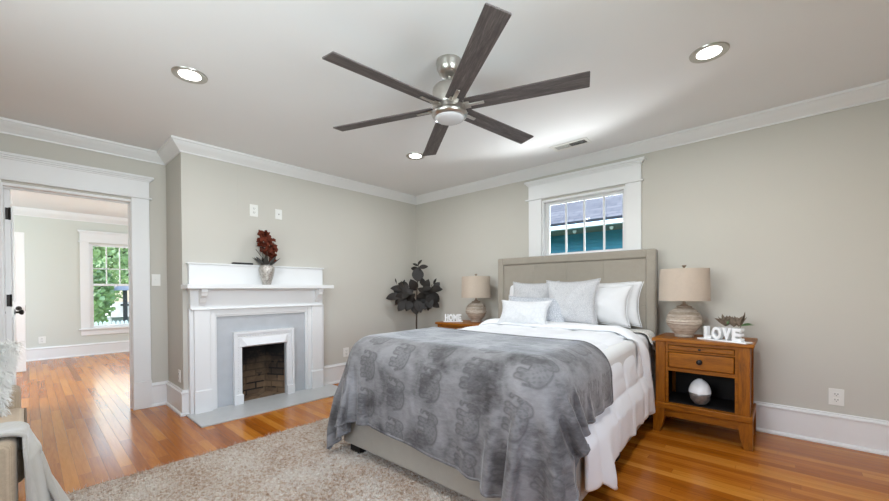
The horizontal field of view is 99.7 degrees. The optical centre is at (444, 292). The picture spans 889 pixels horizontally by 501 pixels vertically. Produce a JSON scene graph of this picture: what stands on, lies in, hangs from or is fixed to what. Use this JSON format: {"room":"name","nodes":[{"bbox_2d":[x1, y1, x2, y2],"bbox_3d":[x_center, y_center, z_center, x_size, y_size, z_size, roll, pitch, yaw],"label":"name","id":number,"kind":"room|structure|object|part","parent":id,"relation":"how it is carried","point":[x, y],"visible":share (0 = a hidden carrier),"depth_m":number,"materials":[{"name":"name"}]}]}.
{"room":"bedroom","nodes":[
{"label":"bedroom","id":0,"kind":"room"},
{"bbox_2d":[14,215,128,347],"bbox_3d":[-6.333,-0.139,6.715,0.142,2.488,6.500,0,1,42],"label":"wall","id":1,"kind":"structure","parent":0,"point":[51,246],"depth_m":6.33,"materials":[{"name":"grey paint"}]},
{"bbox_2d":[38,336,45,343],"bbox_3d":[-6.676,0.781,6.225,0.010,0.115,0.085,0,1,42],"label":"wall outlet","id":2,"kind":"object","parent":1,"relation":"attached to","point":[41,340],"visible":1,"depth_m":6.22,"materials":[{"name":"white plastic"}]},
{"bbox_2d":[13,206,127,225],"bbox_3d":[-4.658,-1.316,5.189,4.387,0.126,6.500,0,1,42],"label":"trim","id":3,"kind":"structure","parent":1,"relation":"attached to","point":[22,211],"depth_m":6.41,"materials":[{"name":"white paint"}]},
{"bbox_2d":[26,340,129,361],"bbox_3d":[-6.263,0.999,6.668,0.032,0.212,6.500,0,1,42],"label":"baseboard","id":4,"kind":"structure","parent":1,"relation":"attached to","point":[64,351],"depth_m":6.51,"materials":[{"name":"white paint"}]},
{"bbox_2d":[77,230,128,335],"bbox_3d":[-6.047,-0.180,6.995,0.192,1.851,1.138,0,1,42],"label":"window","id":5,"kind":"structure","parent":1,"relation":"in","point":[88,327],"depth_m":6.68,"materials":[{"name":"white paint"}]},
{"bbox_3d":[-6.005,-0.135,6.958,0.023,1.531,1.076,0,1,42],"label":"casing","id":6,"kind":"part","parent":5,"relation":"part of","materials":[{"name":"white paint"}]},
{"bbox_3d":[-6.000,-1.002,6.940,0.052,0.206,1.138,0,1,42],"label":"head casing","id":7,"kind":"part","parent":5,"relation":"part of","materials":[{"name":"white paint"}]},
{"bbox_3d":[-6.002,0.636,6.965,0.080,0.024,1.130,0,1,42],"label":"sill","id":8,"kind":"part","parent":5,"relation":"part of","materials":[{"name":"white paint"}]},
{"bbox_3d":[-6.060,-0.507,7.002,0.032,0.746,0.852,0,1,42],"label":"sash","id":9,"kind":"part","parent":5,"relation":"part of","materials":[{"name":"white paint"}]},
{"bbox_3d":[-6.034,0.230,6.989,0.032,0.790,0.852,0,1,42],"label":"sash","id":10,"kind":"part","parent":5,"relation":"part of","materials":[{"name":"glass"}]},
{"bbox_2d":[0,133,167,382],"bbox_3d":[-3.476,-0.122,3.108,0.141,2.488,2.007,0,1,42],"label":"wall","id":11,"kind":"structure","parent":0,"point":[8,143],"depth_m":3.68,"materials":[{"name":"beige paint"}]},
{"bbox_2d":[4,189,23,384],"bbox_3d":[-3.839,0.128,3.320,0.773,1.963,0.158,0,1,42],"label":"door","id":12,"kind":"structure","parent":11,"relation":"in","point":[10,312],"depth_m":3.07,"materials":[{"name":"white paint"}]},
{"bbox_3d":[-3.830,0.116,3.338,0.562,1.692,0.009,0,1,42],"label":"panel","id":13,"kind":"part","parent":12,"relation":"part of","materials":[{"name":"white paint"}]},
{"bbox_3d":[-4.073,0.184,3.532,0.060,0.060,0.158,0,1,42],"label":"knob","id":14,"kind":"part","parent":12,"relation":"part of","materials":[{"name":"brown metal"}]},
{"bbox_2d":[0,179,151,409],"bbox_3d":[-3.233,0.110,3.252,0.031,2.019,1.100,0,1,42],"label":"trim","id":15,"kind":"structure","parent":11,"relation":"attached to","point":[140,230],"depth_m":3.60,"materials":[{"name":"white paint"}]},
{"bbox_2d":[0,151,153,199],"bbox_3d":[-3.224,-1.007,3.241,0.056,0.215,1.144,0,1,42],"label":"trim","id":16,"kind":"structure","parent":11,"relation":"attached to","point":[15,167],"depth_m":3.24,"materials":[{"name":"white paint"}]},
{"bbox_2d":[152,274,160,285],"bbox_3d":[-2.840,-0.128,3.697,0.016,0.115,0.070,0,1,42],"label":"light switch","id":17,"kind":"object","parent":11,"relation":"attached to","point":[155,277],"visible":1,"depth_m":3.70,"materials":[{"name":"white plastic"}]},
{"bbox_2d":[166,152,416,394],"bbox_3d":[-1.601,-0.147,4.674,0.552,2.489,2.931,0,1,42],"label":"wall","id":18,"kind":"structure","parent":0,"point":[362,242],"depth_m":4.14,"materials":[{"name":"beige paint"}]},
{"bbox_2d":[151,381,188,416],"bbox_3d":[-2.584,0.997,3.561,0.610,0.230,0.150,0,1,33],"label":"baseboard","id":19,"kind":"structure","parent":18,"relation":"attached to","point":[167,393],"depth_m":3.63,"materials":[{"name":"white paint"}]},
{"bbox_2d":[178,369,180,382],"bbox_3d":[-2.466,0.772,3.489,0.070,0.115,0.010,0,1,42],"label":"wall outlet","id":20,"kind":"object","parent":18,"relation":"attached to","point":[179,371],"visible":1,"depth_m":3.48,"materials":[{"name":"white plastic"}]},
{"bbox_2d":[250,204,257,216],"bbox_3d":[-1.958,-0.847,3.857,0.010,0.122,0.080,0,1,42],"label":"wall outlet","id":21,"kind":"object","parent":18,"relation":"attached to","point":[253,208],"visible":1,"depth_m":3.86,"materials":[{"name":"white plastic"}]},
{"bbox_2d":[181,262,333,414],"bbox_3d":[-1.824,0.405,3.856,0.216,1.378,1.432,0,1,42],"label":"fireplace surround","id":22,"kind":"object","parent":18,"relation":"attached to","point":[224,299],"visible":0.98,"depth_m":3.69,"materials":[{"name":"white paint"}]},
{"bbox_2d":[232,262,252,264],"bbox_3d":[-2.018,-0.292,3.750,0.056,0.020,0.185,0,1,42],"label":"media box","id":23,"kind":"object","parent":22,"relation":"on","point":[232,262],"visible":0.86,"depth_m":3.73,"materials":[{"name":"black plastic"}]},
{"bbox_2d":[181,284,333,288],"bbox_3d":[-1.827,-0.063,3.852,0.215,0.040,1.432,0,1,42],"label":"mantel shelf","id":24,"kind":"object","parent":22,"relation":"attached to","point":[186,286],"depth_m":3.70,"materials":[{"name":"white paint"}]},
{"bbox_3d":[-1.877,0.621,3.907,0.071,0.946,0.940,0,1,42],"label":"architrave","id":25,"kind":"part","parent":22,"relation":"part of","materials":[{"name":"white paint"}]},
{"bbox_2d":[232,327,294,405],"bbox_3d":[-1.849,0.738,3.882,0.075,0.712,0.607,0,1,42],"label":"fireplace insert","id":26,"kind":"object","parent":22,"relation":"in","point":[241,339],"visible":1,"depth_m":3.83,"materials":[{"name":"white metal"}]},
{"bbox_2d":[259,265,274,284],"bbox_3d":[-1.820,-0.184,3.843,0.150,0.202,0.150,0,1,42],"label":"vase","id":27,"kind":"object","parent":22,"relation":"on","point":[266,272],"visible":1,"depth_m":3.79,"materials":[{"name":"white ceramic"}]},
{"bbox_2d":[252,230,279,264],"bbox_3d":[-1.823,-0.427,3.843,0.242,0.430,0.270,0,1,42],"label":"stems","id":28,"kind":"object","parent":27,"relation":"in","point":[270,250],"visible":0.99,"depth_m":3.82,"materials":[{"name":"red plant"}]},
{"bbox_3d":[-1.829,-0.373,3.830,0.062,0.321,0.168,0,1,42],"label":"stem","id":29,"kind":"part","parent":28,"relation":"part of","materials":[{"name":"plant"}]},
{"bbox_2d":[275,209,281,219],"bbox_3d":[-1.785,-0.847,4.044,0.017,0.108,0.072,0,1,42],"label":"cable plate","id":30,"kind":"object","parent":18,"relation":"attached to","point":[278,213],"visible":1,"depth_m":4.04,"materials":[{"name":"white plastic"}]},
{"bbox_2d":[343,347,348,356],"bbox_3d":[-1.225,0.737,4.675,0.010,0.115,0.080,0,1,42],"label":"wall outlet","id":31,"kind":"object","parent":18,"relation":"attached to","point":[345,350],"visible":0.92,"depth_m":4.67,"materials":[{"name":"white plastic"}]},
{"bbox_2d":[0,79,888,204],"bbox_3d":[-0.397,-1.326,2.255,5.573,0.101,4.887,0,1,42],"label":"trim","id":32,"kind":"structure","parent":18,"relation":"attached to","point":[878,91],"depth_m":3.42,"materials":[{"name":"white paint"}]},
{"bbox_2d":[0,0,888,217],"bbox_3d":[-2.496,-1.433,3.239,10.610,0.120,6.900,0,1,42],"label":"ceiling","id":33,"kind":"structure","parent":0,"point":[101,69],"depth_m":2.32,"materials":[{"name":"paint"}]},
{"bbox_2d":[171,66,207,83],"bbox_3d":[-1.600,-1.371,2.358,0.192,0.020,0.192,0,1,42],"label":"recessed light","id":34,"kind":"object","parent":33,"relation":"in","point":[181,72],"visible":1,"depth_m":2.35,"materials":[{"name":"silver metal"}]},
{"bbox_2d":[178,70,200,80],"bbox_3d":[-1.600,-1.365,2.358,0.121,0.003,0.121,0,1,42],"label":"diffuser","id":35,"kind":"object","parent":34,"relation":"attached to","point":[185,75],"depth_m":2.35,"materials":[{"name":"white plastic"}]},
{"bbox_2d":[406,153,424,159],"bbox_3d":[-0.295,-1.392,3.807,0.192,0.020,0.192,0,1,42],"label":"recessed light","id":36,"kind":"object","parent":33,"relation":"in","point":[414,156],"visible":0.97,"depth_m":3.81,"materials":[{"name":"silver metal"}]},
{"bbox_2d":[410,154,420,157],"bbox_3d":[-0.295,-1.385,3.807,0.121,0.003,0.121,0,1,42],"label":"diffuser","id":37,"kind":"object","parent":36,"relation":"attached to","point":[413,155],"depth_m":3.80,"materials":[{"name":"white"}]},
{"bbox_2d":[322,2,589,155],"bbox_3d":[0.020,-1.200,2.246,1.533,0.356,1.524,0,1,42],"label":"ceiling fan","id":38,"kind":"object","parent":33,"relation":"hanging from","point":[451,106],"visible":1,"depth_m":2.08,"materials":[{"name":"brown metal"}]},
{"bbox_3d":[-0.295,-1.103,1.954,0.665,0.008,0.114,-1,12,-41],"label":"blade","id":39,"kind":"part","parent":38,"relation":"part of","materials":[{"name":"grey wood"}]},
{"bbox_3d":[-0.394,-1.107,2.407,0.710,0.008,0.114,0,12,22],"label":"blade","id":40,"kind":"part","parent":38,"relation":"part of","materials":[{"name":"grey wood"}]},
{"bbox_3d":[-0.058,-1.111,2.687,0.114,0.008,0.710,-12,3,-11],"label":"blade","id":41,"kind":"part","parent":38,"relation":"part of","materials":[{"name":"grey wood"}]},
{"bbox_3d":[0.131,-1.104,1.797,0.114,0.008,0.710,11,-2,-13],"label":"blade","id":42,"kind":"part","parent":38,"relation":"part of","materials":[{"name":"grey wood"}]},
{"bbox_3d":[0.355,-1.112,2.523,0.665,0.008,0.114,-1,-10,-41],"label":"blade","id":43,"kind":"part","parent":38,"relation":"part of","materials":[{"name":"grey wood"}]},
{"bbox_3d":[0.439,-1.108,2.074,0.685,0.008,0.114,0,-10,22],"label":"blade","id":44,"kind":"part","parent":38,"relation":"part of","materials":[{"name":"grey wood"}]},
{"bbox_2d":[549,137,591,151],"bbox_3d":[1.183,-1.393,3.532,0.354,0.008,0.152,0,1,42],"label":"ceiling vent","id":45,"kind":"object","parent":33,"relation":"in","point":[582,141],"visible":1,"depth_m":3.52,"materials":[{"name":"white plastic"}]},
{"bbox_2d":[689,42,729,62],"bbox_3d":[1.523,-1.387,2.162,0.192,0.020,0.192,0,1,42],"label":"recessed light","id":46,"kind":"object","parent":33,"relation":"in","point":[708,53],"visible":1,"depth_m":2.15,"materials":[{"name":"silver metal"}]},
{"bbox_2d":[696,46,721,59],"bbox_3d":[1.523,-1.380,2.162,0.121,0.003,0.121,0,1,42],"label":"diffuser","id":47,"kind":"object","parent":46,"relation":"attached to","point":[708,53],"depth_m":2.16,"materials":[{"name":"white plastic"}]},
{"bbox_2d":[16,352,888,500],"bbox_3d":[-2.445,1.135,3.229,10.510,0.078,6.700,0,1,42],"label":"floor","id":48,"kind":"structure","parent":0,"point":[79,411],"depth_m":2.72,"materials":[{"name":"brown wood"}]},
{"bbox_2d":[0,385,26,500],"bbox_3d":[-2.385,0.700,1.493,1.340,0.860,0.971,0,1,42],"label":"armchair","id":49,"kind":"object","parent":48,"relation":"on","point":[11,458],"visible":0.73,"depth_m":1.39,"materials":[{"name":"beige fabric"}]},
{"bbox_3d":[-1.967,0.788,1.121,0.220,0.485,0.915,0,1,42],"label":"arm","id":50,"kind":"part","parent":49,"relation":"part of"},
{"bbox_2d":[0,408,24,482],"bbox_3d":[-2.330,0.724,1.577,0.920,0.140,0.768,0,1,42],"label":"seat cushion","id":51,"kind":"object","parent":49,"relation":"on","point":[17,414],"depth_m":1.93,"materials":[{"name":"beige fabric"}]},
{"bbox_2d":[0,338,25,416],"bbox_3d":[-2.515,0.466,1.942,0.464,0.436,0.292,0,1,-16],"label":"fur pillow","id":52,"kind":"object","parent":49,"relation":"on","point":[9,352],"visible":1,"depth_m":2.02,"materials":[{"name":"white fur"}]},
{"bbox_3d":[-2.810,0.791,1.881,0.190,0.475,0.915,0,1,42],"label":"arm","id":53,"kind":"part","parent":49,"relation":"part of"},
{"bbox_2d":[0,421,69,500],"bbox_3d":[-1.810,0.799,1.515,0.607,0.573,0.492,0,1,42],"label":"throw blanket","id":54,"kind":"object","parent":49,"relation":"on","point":[40,484],"visible":0.96,"depth_m":1.44,"materials":[{"name":"white fabric"}]},
{"bbox_2d":[4,232,25,371],"bbox_3d":[-6.174,0.131,5.010,0.164,1.953,0.774,0,1,42],"label":"door","id":55,"kind":"structure","parent":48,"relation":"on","point":[19,303],"depth_m":5.25,"materials":[{"name":"white paint"}]},
{"bbox_2d":[66,418,474,500],"bbox_3d":[-0.849,1.095,1.958,2.014,0.043,2.482,0,1,42],"label":"shag rug","id":56,"kind":"object","parent":48,"relation":"on","point":[293,464],"visible":0.5,"depth_m":2.20,"materials":[{"name":"beige carpet"}]},
{"bbox_2d":[386,260,442,328],"bbox_3d":[-0.403,0.322,5.100,0.766,1.528,0.324,0,1,-1],"label":"rubber plant","id":57,"kind":"object","parent":48,"relation":"on","point":[403,295],"visible":0.85,"depth_m":5.03,"materials":[{"name":"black plant"}]},
{"bbox_3d":[-0.409,0.236,5.090,0.494,1.260,0.048,0,1,0],"label":"stem","id":58,"kind":"part","parent":57,"relation":"part of","materials":[{"name":"black plant"}]},
{"bbox_2d":[435,320,483,328],"bbox_3d":[0.273,0.719,4.505,0.632,0.738,0.486,0,1,42],"label":"nightstand","id":59,"kind":"object","parent":48,"relation":"on","point":[466,323],"visible":0.12,"depth_m":4.40,"materials":[{"name":"brown wood"}]},
{"bbox_2d":[443,314,462,321],"bbox_3d":[0.108,0.304,4.565,0.235,0.092,0.065,0,1,10],"label":"home sign","id":60,"kind":"object","parent":59,"relation":"on","point":[457,317],"visible":1,"depth_m":4.55,"materials":[{"name":"white ceramic"}]},
{"bbox_3d":[0.151,0.617,4.369,0.452,0.482,0.032,0,1,42],"label":"frame","id":61,"kind":"part","parent":59,"relation":"part of","materials":[{"name":"brown wood"}]},
{"bbox_2d":[461,274,490,321],"bbox_3d":[0.379,0.060,4.506,0.351,0.577,0.351,0,1,42],"label":"table lamp","id":62,"kind":"object","parent":59,"relation":"on","point":[475,286],"visible":0.99,"depth_m":4.39,"materials":[{"name":"fabric"}]},
{"bbox_3d":[0.378,-0.071,4.505,0.351,0.253,0.351,0,1,42],"label":"lamp shade","id":63,"kind":"part","parent":62,"relation":"part of","materials":[{"name":"fabric"}]},
{"bbox_2d":[344,248,657,500],"bbox_3d":[0.563,0.361,2.967,1.718,1.478,2.346,0,1,42],"label":"upholstered bed","id":64,"kind":"object","parent":48,"relation":"on","point":[638,265],"visible":0.16,"depth_m":3.27,"materials":[{"name":"beige fabric"}]},
{"bbox_3d":[-0.586,1.065,2.592,0.112,0.090,0.080,0,1,42],"label":"leg","id":65,"kind":"part","parent":64,"relation":"part of","materials":[{"name":"black wood"}]},
{"bbox_3d":[-0.107,0.895,2.097,1.545,0.257,0.045,0,1,41],"label":"foot rail","id":66,"kind":"part","parent":64,"relation":"part of","materials":[{"name":"beige fabric"}]},
{"bbox_3d":[0.669,0.323,4.303,0.086,1.428,0.106,0,1,42],"label":"headboard","id":67,"kind":"part","parent":64,"relation":"part of","materials":[{"name":"beige fabric"}]},
{"bbox_2d":[509,285,512,300],"bbox_3d":[0.925,0.084,4.017,0.628,0.426,0.183,0,1,43],"label":"pillow","id":68,"kind":"object","parent":64,"relation":"on","point":[511,287],"visible":0.05,"depth_m":4.16,"materials":[{"name":"white fabric"}]},
{"bbox_3d":[0.826,-0.101,4.145,0.361,0.412,0.048,0,1,40],"label":"headboard panel","id":69,"kind":"part","parent":64,"relation":"part of","materials":[{"name":"beige fabric"}]},
{"bbox_2d":[513,281,559,297],"bbox_3d":[0.904,0.089,3.846,0.526,0.420,0.194,0,1,40],"label":"cushion","id":70,"kind":"object","parent":64,"relation":"on","point":[522,289],"visible":0.32,"depth_m":3.82,"materials":[{"name":"grey fabric"}]},
{"bbox_3d":[1.102,-0.101,3.912,0.361,0.412,0.048,0,1,40],"label":"headboard panel","id":71,"kind":"part","parent":64,"relation":"part of","materials":[{"name":"beige fabric"}]},
{"bbox_2d":[460,318,654,491],"bbox_3d":[0.577,0.635,2.919,1.780,0.749,1.615,0,1,42],"label":"duvet","id":72,"kind":"object","parent":64,"relation":"on","point":[633,390],"visible":0.48,"depth_m":2.52,"materials":[{"name":"white fabric"}]},
{"bbox_2d":[326,327,613,500],"bbox_3d":[0.074,0.674,2.312,1.026,0.776,1.794,-1,1,-45],"label":"blanket","id":73,"kind":"object","parent":72,"relation":"on","point":[512,414],"visible":1,"depth_m":1.87,"materials":[{"name":"grey fabric"}]},
{"bbox_2d":[497,300,551,324],"bbox_3d":[0.736,0.185,3.508,0.523,0.235,0.160,0,1,39],"label":"cushion","id":74,"kind":"object","parent":72,"relation":"on","point":[512,311],"visible":0.97,"depth_m":3.44,"materials":[{"name":"white fabric"}]},
{"bbox_2d":[509,296,565,321],"bbox_3d":[0.874,0.166,3.574,0.637,0.272,0.176,0,1,35],"label":"cushion","id":75,"kind":"object","parent":72,"relation":"on","point":[554,314],"visible":0.35,"depth_m":3.43,"materials":[{"name":"grey fabric"}]},
{"bbox_2d":[546,278,600,324],"bbox_3d":[1.157,0.086,3.446,0.505,0.440,0.210,0,1,32],"label":"cushion","id":76,"kind":"object","parent":72,"relation":"on","point":[576,300],"visible":0.85,"depth_m":3.36,"materials":[{"name":"grey fabric"}]},
{"bbox_3d":[1.247,-0.349,3.805,1.468,0.080,0.106,0,1,40],"label":"headboard","id":77,"kind":"part","parent":64,"relation":"part of","materials":[{"name":"beige fabric"}]},
{"bbox_3d":[1.263,0.334,3.826,1.607,1.408,0.060,0,1,40],"label":"headboard","id":78,"kind":"part","parent":64,"relation":"part of","materials":[{"name":"beige fabric"}]},
{"bbox_3d":[1.377,-0.100,3.679,0.361,0.412,0.048,0,1,40],"label":"headboard panel","id":79,"kind":"part","parent":64,"relation":"part of","materials":[{"name":"beige fabric"}]},
{"bbox_2d":[573,284,633,327],"bbox_3d":[1.369,0.112,3.458,0.665,0.376,0.219,0,1,40],"label":"pillow","id":80,"kind":"object","parent":64,"relation":"on","point":[611,306],"visible":0.37,"depth_m":3.30,"materials":[{"name":"white fabric"}]},
{"bbox_2d":[576,281,643,326],"bbox_3d":[1.503,0.090,3.484,0.629,0.416,0.195,0,1,35],"label":"pillow","id":81,"kind":"object","parent":64,"relation":"on","point":[632,312],"visible":0.25,"depth_m":3.32,"materials":[{"name":"white fabric"}]},
{"bbox_3d":[1.147,0.885,2.453,0.045,0.257,2.151,0,1,39],"label":"rail","id":82,"kind":"part","parent":64,"relation":"part of","materials":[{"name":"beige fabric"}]},
{"bbox_3d":[0.564,0.580,2.940,1.633,0.440,2.156,0,1,42],"label":"mattress","id":83,"kind":"part","parent":64,"relation":"part of","materials":[{"name":"white fabric"}]},
{"bbox_3d":[1.653,-0.100,3.446,0.361,0.412,0.048,0,1,40],"label":"headboard panel","id":84,"kind":"part","parent":64,"relation":"part of","materials":[{"name":"beige fabric"}]},
{"bbox_3d":[1.656,0.399,3.451,0.361,0.578,0.048,0,1,40],"label":"headboard panel","id":85,"kind":"part","parent":64,"relation":"part of","materials":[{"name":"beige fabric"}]},
{"bbox_3d":[1.834,0.326,3.319,0.085,1.428,0.108,0,1,42],"label":"headboard","id":86,"kind":"part","parent":64,"relation":"part of","materials":[{"name":"beige fabric"}]},
{"bbox_2d":[652,332,757,451],"bbox_3d":[2.042,0.723,2.953,0.632,0.738,0.486,0,1,42],"label":"nightstand","id":87,"kind":"object","parent":48,"relation":"on","point":[727,368],"visible":0.95,"depth_m":2.83,"materials":[{"name":"brown wood"}]},
{"bbox_3d":[1.718,1.000,2.996,0.080,0.187,0.062,0,1,42],"label":"leg","id":88,"kind":"part","parent":87,"relation":"part of","materials":[{"name":"brown wood"}]},
{"bbox_3d":[1.729,0.643,2.994,0.067,0.526,0.060,0,1,42],"label":"post","id":89,"kind":"part","parent":87,"relation":"part of","materials":[{"name":"brown wood"}]},
{"bbox_3d":[1.984,0.639,3.277,0.067,0.526,0.060,0,1,42],"label":"post","id":90,"kind":"part","parent":87,"relation":"part of","materials":[{"name":"brown wood"}]},
{"bbox_2d":[659,265,710,337],"bbox_3d":[1.923,0.065,3.013,0.351,0.577,0.351,0,1,42],"label":"table lamp","id":91,"kind":"object","parent":87,"relation":"on","point":[683,284],"visible":1,"depth_m":2.90,"materials":[{"name":"fabric"}]},
{"bbox_3d":[1.923,-0.066,3.012,0.351,0.253,0.351,0,1,42],"label":"lamp shade","id":92,"kind":"part","parent":91,"relation":"part of","materials":[{"name":"fabric"}]},
{"bbox_2d":[688,379,711,405],"bbox_3d":[1.958,0.757,2.877,0.148,0.195,0.148,0,1,42],"label":"vase","id":93,"kind":"object","parent":87,"relation":"on","point":[699,391],"visible":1,"depth_m":2.83,"materials":[{"name":"white ceramic"}]},
{"bbox_2d":[668,345,734,354],"bbox_3d":[1.915,0.425,2.813,0.410,0.034,0.038,0,1,42],"label":"drawer","id":94,"kind":"object","parent":87,"relation":"on","point":[682,349],"depth_m":2.79,"materials":[{"name":"brown wood"}]},
{"bbox_3d":[1.919,0.621,2.817,0.452,0.482,0.032,0,1,42],"label":"frame","id":95,"kind":"part","parent":87,"relation":"part of","materials":[{"name":"brown wood"}]},
{"bbox_3d":[1.915,0.519,2.812,0.408,0.115,0.042,0,1,42],"label":"drawer","id":96,"kind":"part","parent":87,"relation":"part of","materials":[{"name":"brown wood"}]},
{"bbox_2d":[655,399,755,423],"bbox_3d":[2.046,0.882,2.959,0.616,0.045,0.456,0,1,42],"label":"shelf","id":97,"kind":"object","parent":87,"relation":"attached to","point":[723,410],"depth_m":2.82,"materials":[{"name":"brown wood"}]},
{"bbox_3d":[2.175,0.633,3.102,0.530,0.513,0.015,0,1,42],"label":"panel","id":98,"kind":"part","parent":87,"relation":"part of","materials":[{"name":"brown wood"}]},
{"bbox_2d":[697,326,752,343],"bbox_3d":[2.055,0.304,2.763,0.085,0.102,0.330,-1,1,-24],"label":"love sign","id":99,"kind":"object","parent":87,"relation":"on","point":[729,333],"visible":1,"depth_m":2.73,"materials":[{"name":"white ceramic"}]},
{"bbox_2d":[715,313,749,339],"bbox_3d":[2.157,0.245,2.792,0.238,0.219,0.141,0,1,42],"label":"succulent plant","id":100,"kind":"object","parent":87,"relation":"on","point":[728,320],"visible":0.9,"depth_m":2.76,"materials":[{"name":"green plant"}]},
{"bbox_3d":[2.114,0.644,2.646,0.067,0.526,0.060,0,1,42],"label":"post","id":101,"kind":"part","parent":87,"relation":"part of","materials":[{"name":"brown wood"}]},
{"bbox_3d":[2.116,1.001,2.637,0.080,0.187,0.062,0,1,42],"label":"leg","id":102,"kind":"part","parent":87,"relation":"part of","materials":[{"name":"brown wood"}]},
{"bbox_3d":[2.249,0.636,2.776,0.020,0.513,0.350,0,1,42],"label":"panel","id":103,"kind":"part","parent":87,"relation":"part of","materials":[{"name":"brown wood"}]},
{"bbox_3d":[2.370,0.640,2.930,0.067,0.526,0.060,0,1,42],"label":"post","id":104,"kind":"part","parent":87,"relation":"part of","materials":[{"name":"brown wood"}]},
{"bbox_3d":[2.372,0.997,2.920,0.080,0.187,0.060,0,1,42],"label":"leg","id":105,"kind":"part","parent":87,"relation":"part of","materials":[{"name":"brown wood"}]},
{"bbox_2d":[416,99,888,420],"bbox_3d":[1.293,-0.159,4.133,5.853,2.488,0.142,0,1,42],"label":"wall","id":106,"kind":"structure","parent":0,"point":[789,221],"depth_m":2.90,"materials":[{"name":"beige paint"}]},
{"bbox_2d":[524,156,645,256],"bbox_3d":[1.443,-0.738,3.951,1.252,1.048,0.198,0,1,42],"label":"window","id":107,"kind":"structure","parent":106,"relation":"in","point":[627,172],"depth_m":3.85,"materials":[{"name":"white paint"}]},
{"bbox_3d":[1.469,-0.692,3.966,0.842,0.636,0.032,0,1,42],"label":"sash","id":108,"kind":"part","parent":107,"relation":"part of","materials":[{"name":"white paint"}]},
{"bbox_3d":[1.394,-1.154,3.895,1.252,0.212,0.058,0,1,42],"label":"head casing","id":109,"kind":"part","parent":107,"relation":"part of","materials":[{"name":"white paint"}]},
{"bbox_3d":[1.409,-0.631,3.913,1.178,0.836,0.023,0,1,42],"label":"casing","id":110,"kind":"part","parent":107,"relation":"part of","materials":[{"name":"white paint"}]},
{"bbox_2d":[324,362,888,455],"bbox_3d":[0.932,0.980,3.325,5.023,0.230,1.567,0,1,42],"label":"baseboard","id":111,"kind":"structure","parent":106,"relation":"attached to","point":[870,435],"depth_m":2.73,"materials":[{"name":"white paint"}]},
{"bbox_2d":[829,388,843,405],"bbox_3d":[2.803,0.745,2.684,0.078,0.118,0.010,0,1,42],"label":"wall outlet","id":112,"kind":"object","parent":106,"relation":"attached to","point":[836,396],"visible":1,"depth_m":2.68,"materials":[{"name":"white plastic"}]},
{"label":"outside","id":113,"kind":"structure","parent":0,"visible":0},
{"bbox_3d":[-4.439,1.696,17.486,90.000,0.100,100.000,0,1,42],"label":"ground","id":114,"kind":"structure","parent":113,"visible":0},
{"bbox_2d":[93,255,116,324],"bbox_3d":[-10.764,0.256,11.232,2.739,2.964,1.435,0,1,42],"label":"tree","id":115,"kind":"object","parent":114,"relation":"on","point":[103,299],"visible":0.28,"depth_m":10.96,"materials":[{"name":"green plant"}]},
{"bbox_2d":[93,246,128,283],"bbox_3d":[-13.112,-0.973,15.328,3.395,5.375,3.552,0,1,42],"label":"tree","id":116,"kind":"object","parent":114,"relation":"on","point":[100,252],"visible":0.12,"depth_m":14.45,"materials":[{"name":"green plant"}]},
{"bbox_2d":[94,320,128,324],"bbox_3d":[-8.695,1.230,9.812,0.050,1.020,1.051,0,1,42],"label":"picket fence","id":117,"kind":"object","parent":114,"relation":"on","point":[122,321],"visible":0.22,"depth_m":9.76,"materials":[{"name":"white wood"}]},
{"bbox_2d":[105,302,128,323],"bbox_3d":[-11.027,1.014,14.057,1.400,1.400,2.500,0,1,42],"label":"shed","id":118,"kind":"object","parent":114,"relation":"on","point":[116,315],"visible":0.07,"depth_m":13.00,"materials":[{"name":"white wood"}]},
{"bbox_2d":[110,250,128,300],"bbox_3d":[-16.906,-1.010,17.101,3.827,5.458,4.526,0,1,42],"label":"tree","id":119,"kind":"object","parent":114,"relation":"on","point":[117,292],"visible":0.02,"depth_m":18.01,"materials":[{"name":"green plant"}]},
{"bbox_2d":[114,286,128,323],"bbox_3d":[-10.192,0.710,13.489,1.990,2.010,2.810,0,1,42],"label":"porch","id":120,"kind":"object","parent":114,"relation":"on","point":[124,289],"visible":0.09,"depth_m":12.15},
{"bbox_3d":[-10.387,0.822,12.212,0.120,1.810,0.100,0,1,42],"label":"post","id":121,"kind":"part","parent":120,"relation":"part of","materials":[{"name":"black wood"}]},
{"bbox_2d":[550,194,622,253],"bbox_3d":[4.250,-1.235,7.924,14.700,5.738,4.740,0,1,42],"label":"neighbor house","id":122,"kind":"structure","parent":114,"relation":"on","point":[613,204],"depth_m":6.86,"materials":[{"name":"teal"}]}
]}

